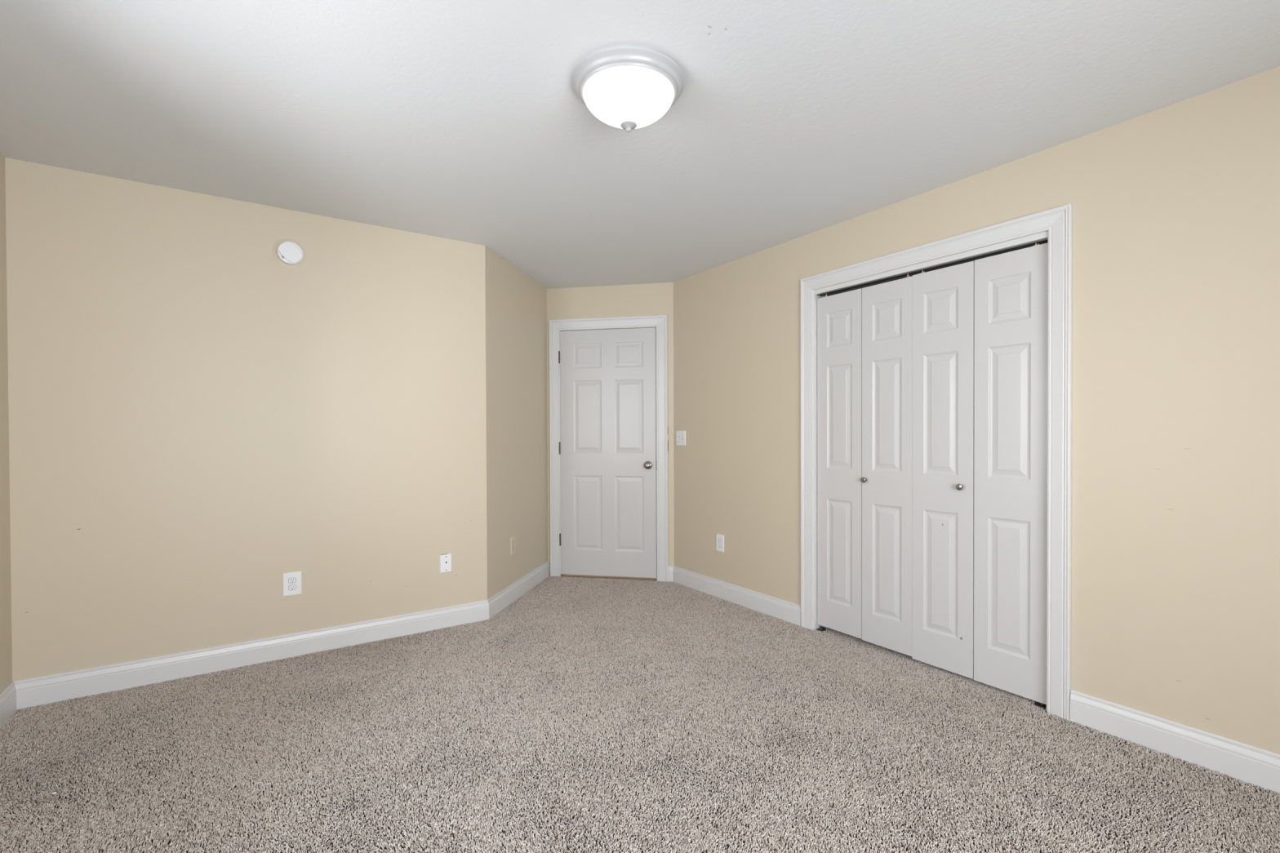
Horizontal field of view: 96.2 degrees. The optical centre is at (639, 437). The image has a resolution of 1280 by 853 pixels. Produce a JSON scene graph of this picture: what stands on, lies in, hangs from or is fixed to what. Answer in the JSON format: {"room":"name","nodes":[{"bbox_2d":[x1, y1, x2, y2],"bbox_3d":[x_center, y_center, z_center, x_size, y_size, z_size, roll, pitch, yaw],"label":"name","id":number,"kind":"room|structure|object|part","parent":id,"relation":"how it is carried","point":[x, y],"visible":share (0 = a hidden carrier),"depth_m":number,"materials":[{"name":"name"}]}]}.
{"room":"empty bedroom","nodes":[
{"label":"empty bedroom","id":0,"kind":"room"},
{"bbox_2d":[0,151,12,693],"bbox_3d":[-1.387,0.061,0.372,0.120,2.560,5.176,-1,1,-34],"label":"wall","id":1,"kind":"structure","parent":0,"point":[6,646],"depth_m":2.50,"materials":[{"name":"beige paint"}]},
{"bbox_2d":[0,681,16,728],"bbox_3d":[-1.327,1.165,0.421,0.016,0.134,5.176,-1,1,-34],"label":"baseboard","id":2,"kind":"structure","parent":1,"relation":"attached to","point":[8,696],"depth_m":2.47,"materials":[{"name":"white paint"}]},
{"bbox_2d":[4,157,487,680],"bbox_3d":[-1.934,0.036,3.203,2.162,2.560,0.120,-1,1,-34],"label":"wall","id":3,"kind":"structure","parent":0,"point":[198,420],"depth_m":2.98,"materials":[{"name":"beige paint"}]},
{"bbox_2d":[12,600,488,710],"bbox_3d":[-1.889,1.141,3.159,2.169,0.134,0.016,-1,1,-34],"label":"baseboard","id":4,"kind":"structure","parent":3,"relation":"attached to","point":[62,686],"depth_m":2.99,"materials":[{"name":"white paint"}]},
{"bbox_2d":[271,238,306,268],"bbox_3d":[-1.903,-1.004,3.121,0.160,0.160,0.037,-1,1,-34],"label":"smoke detector","id":5,"kind":"object","parent":3,"relation":"attached to","point":[288,253],"visible":1,"depth_m":3.11,"materials":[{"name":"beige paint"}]},
{"bbox_2d":[282,571,302,596],"bbox_3d":[-1.906,0.802,3.150,0.088,0.127,0.008,-1,1,-34],"label":"power outlet","id":6,"kind":"object","parent":3,"relation":"attached to","point":[291,581],"visible":1,"depth_m":3.15,"materials":[{"name":"white plastic"}]},
{"bbox_2d":[288,584,296,590],"bbox_3d":[-1.905,0.822,3.149,0.038,0.029,0.001,-1,1,-34],"label":"socket","id":7,"kind":"object","parent":6,"relation":"attached to","point":[291,587],"depth_m":3.15,"materials":[{"name":"white plastic"}]},
{"bbox_2d":[288,577,296,583],"bbox_3d":[-1.905,0.783,3.148,0.038,0.029,0.001,-1,1,-34],"label":"socket","id":8,"kind":"object","parent":6,"relation":"attached to","point":[291,580],"depth_m":3.15,"materials":[{"name":"white plastic"}]},
{"bbox_2d":[440,553,451,573],"bbox_3d":[-1.221,0.792,3.616,0.072,0.116,0.008,-1,1,-34],"label":"cable plate","id":9,"kind":"object","parent":3,"relation":"attached to","point":[445,559],"visible":1,"depth_m":3.61,"materials":[{"name":"white plastic"}]},
{"bbox_2d":[484,245,547,599],"bbox_3d":[-0.957,0.022,4.341,0.120,2.560,1.157,0,1,11],"label":"wall","id":10,"kind":"structure","parent":0,"point":[516,304],"depth_m":4.22,"materials":[{"name":"beige paint"}]},
{"bbox_2d":[510,536,515,555],"bbox_3d":[-0.921,0.784,4.180,0.008,0.125,0.080,0,1,11],"label":"power outlet","id":11,"kind":"object","parent":10,"relation":"attached to","point":[513,540],"visible":1,"depth_m":4.17,"materials":[{"name":"paint"}]},
{"bbox_2d":[487,560,549,619],"bbox_3d":[-0.887,1.127,4.336,0.016,0.134,1.164,0,1,11],"label":"baseboard","id":12,"kind":"structure","parent":10,"relation":"attached to","point":[501,600],"depth_m":4.22,"materials":[{"name":"white paint"}]},
{"bbox_2d":[546,282,674,576],"bbox_3d":[-0.246,0.014,4.856,1.086,2.560,0.120,0,1,11],"label":"wall","id":13,"kind":"structure","parent":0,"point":[648,299],"depth_m":4.76,"materials":[{"name":"beige paint"}]},
{"bbox_2d":[548,315,668,582],"bbox_3d":[-0.258,0.093,4.849,1.012,2.186,0.139,0,1,11],"label":"door frame","id":14,"kind":"structure","parent":13,"relation":"attached to","point":[660,322],"depth_m":4.75,"materials":[{"name":"white paint"}]},
{"bbox_2d":[558,327,656,577],"bbox_3d":[-0.280,0.128,4.787,0.830,2.062,0.104,0,1,11],"label":"door","id":15,"kind":"structure","parent":14,"relation":"in","point":[608,376],"depth_m":4.80,"materials":[{"name":"white paint"}]},
{"bbox_3d":[0.062,0.228,4.707,0.066,0.066,0.066,0,1,11],"label":"knob","id":16,"kind":"part","parent":15,"relation":"part of","materials":[{"name":"silver metal"}]},
{"bbox_2d":[667,565,674,582],"bbox_3d":[0.254,1.119,4.703,0.049,0.134,0.016,0,1,11],"label":"baseboard","id":17,"kind":"structure","parent":13,"relation":"attached to","point":[670,568],"depth_m":4.70,"materials":[{"name":"white paint"}]},
{"bbox_2d":[0,0,1279,288],"bbox_3d":[-0.051,-1.288,1.827,4.048,0.100,6.394,-1,1,-34],"label":"ceiling","id":18,"kind":"structure","parent":0,"point":[466,121],"depth_m":2.11,"materials":[{"name":"white paint"}]},
{"bbox_2d":[572,45,684,132],"bbox_3d":[-0.040,-1.154,2.007,0.389,0.172,0.389,-1,1,-34],"label":"ceiling light","id":19,"kind":"object","parent":18,"relation":"attached to","point":[628,88],"visible":1,"depth_m":1.91,"materials":[{"name":"white glass"}]},
{"bbox_3d":[-0.040,-1.145,2.007,0.315,0.106,0.315,-1,1,-34],"label":"lamp shade","id":20,"kind":"part","parent":19,"relation":"part of","materials":[{"name":"white glass"}]},
{"bbox_2d":[0,573,1279,852],"bbox_3d":[0.243,1.264,2.046,4.738,0.111,6.394,-1,1,-34],"label":"floor","id":21,"kind":"structure","parent":0,"point":[856,689],"depth_m":2.04,"materials":[{"name":"beige carpet"}]},
{"bbox_2d":[560,573,656,581],"bbox_3d":[-0.267,1.177,4.822,0.821,0.019,0.048,0,1,11],"label":"threshold","id":22,"kind":"object","parent":21,"relation":"on","point":[562,575],"visible":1,"depth_m":4.81,"materials":[{"name":"brown wood"}]},
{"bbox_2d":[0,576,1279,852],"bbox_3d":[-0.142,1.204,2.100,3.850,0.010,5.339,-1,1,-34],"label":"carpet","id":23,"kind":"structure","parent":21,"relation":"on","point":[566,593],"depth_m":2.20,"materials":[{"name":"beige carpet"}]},
{"bbox_2d":[815,626,826,631],"bbox_3d":[1.114,1.178,3.539,0.040,0.016,0.044,-1,1,-34],"label":"bracket","id":24,"kind":"object","parent":21,"relation":"on","point":[820,628],"visible":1,"depth_m":3.54,"materials":[{"name":"metal"}]},
{"bbox_2d":[1034,702,1046,708],"bbox_3d":[1.784,1.185,2.554,0.040,0.016,0.044,-1,1,-34],"label":"bracket","id":25,"kind":"object","parent":21,"relation":"on","point":[1037,704],"visible":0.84,"depth_m":2.55,"materials":[{"name":"metal"}]},
{"bbox_2d":[673,66,1279,754],"bbox_3d":[1.796,0.028,2.570,0.120,2.560,5.226,-1,1,-34],"label":"wall","id":26,"kind":"structure","parent":0,"point":[1175,462],"depth_m":2.25,"materials":[{"name":"beige paint"}]},
{"bbox_2d":[675,431,685,445],"bbox_3d":[0.323,0.004,4.610,0.018,0.118,0.118,-1,1,-34],"label":"light switch","id":27,"kind":"object","parent":26,"relation":"attached to","point":[680,435],"visible":1,"depth_m":4.61,"materials":[{"name":"white plastic"}]},
{"bbox_2d":[715,533,724,552],"bbox_3d":[0.590,0.778,4.239,0.008,0.125,0.080,-1,1,-34],"label":"power outlet","id":28,"kind":"object","parent":26,"relation":"attached to","point":[719,538],"visible":1,"depth_m":4.23,"materials":[{"name":"white plastic"}]},
{"bbox_2d":[673,566,800,626],"bbox_3d":[0.644,1.123,4.158,0.016,0.134,1.317,-1,1,-34],"label":"baseboard","id":29,"kind":"structure","parent":26,"relation":"attached to","point":[790,612],"depth_m":4.05,"materials":[{"name":"white paint"}]},
{"bbox_2d":[817,238,1048,296],"bbox_3d":[1.448,-0.871,3.025,0.030,0.005,1.239,-1,1,-34],"label":"door track","id":30,"kind":"object","parent":26,"relation":"attached to","point":[1046,239],"visible":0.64,"depth_m":2.90,"materials":[{"name":"metal"}]},
{"bbox_2d":[817,273,912,657],"bbox_3d":[1.265,0.143,3.284,0.062,2.030,0.613,-1,1,-34],"label":"door","id":31,"kind":"structure","parent":30,"relation":"hanging from","point":[864,335],"depth_m":3.25,"materials":[{"name":"white paint"}]},
{"bbox_3d":[1.191,0.151,3.418,0.033,2.004,0.309,-1,1,-34],"label":"panel","id":32,"kind":"part","parent":31,"relation":"part of","materials":[{"name":"white paint"}]},
{"bbox_3d":[1.269,0.239,3.251,0.029,0.032,0.032,-1,1,-34],"label":"knob","id":33,"kind":"part","parent":31,"relation":"part of","materials":[{"name":"silver metal"}]},
{"bbox_3d":[1.365,0.154,3.164,0.033,2.008,0.301,-1,1,-34],"label":"panel","id":34,"kind":"part","parent":31,"relation":"part of","materials":[{"name":"white paint"}]},
{"bbox_2d":[912,242,1048,704],"bbox_3d":[1.613,0.152,2.773,0.062,2.042,0.622,-1,1,-34],"label":"door","id":35,"kind":"structure","parent":30,"relation":"hanging from","point":[980,326],"depth_m":2.74,"materials":[{"name":"white paint"}]},
{"bbox_3d":[1.536,0.159,2.912,0.033,2.022,0.308,-1,1,-34],"label":"panel","id":36,"kind":"part","parent":35,"relation":"part of","materials":[{"name":"white paint"}]},
{"bbox_3d":[1.567,0.242,2.813,0.029,0.032,0.032,-1,1,-34],"label":"knob","id":37,"kind":"part","parent":35,"relation":"part of","materials":[{"name":"silver metal"}]},
{"bbox_3d":[1.712,0.161,2.653,0.033,2.026,0.311,-1,1,-34],"label":"panel","id":38,"kind":"part","parent":35,"relation":"part of","materials":[{"name":"white paint"}]},
{"bbox_2d":[800,203,1072,721],"bbox_3d":[1.462,0.106,3.045,0.139,2.183,1.426,-1,1,-34],"label":"door frame","id":39,"kind":"structure","parent":26,"relation":"attached to","point":[1057,222],"depth_m":2.49,"materials":[{"name":"white paint"}]},
{"bbox_2d":[1069,689,1279,794],"bbox_3d":[2.517,1.142,1.406,0.016,0.134,2.478,-1,1,-34],"label":"baseboard","id":40,"kind":"structure","parent":26,"relation":"attached to","point":[1250,764],"depth_m":2.14,"materials":[{"name":"white paint"}]}
]}

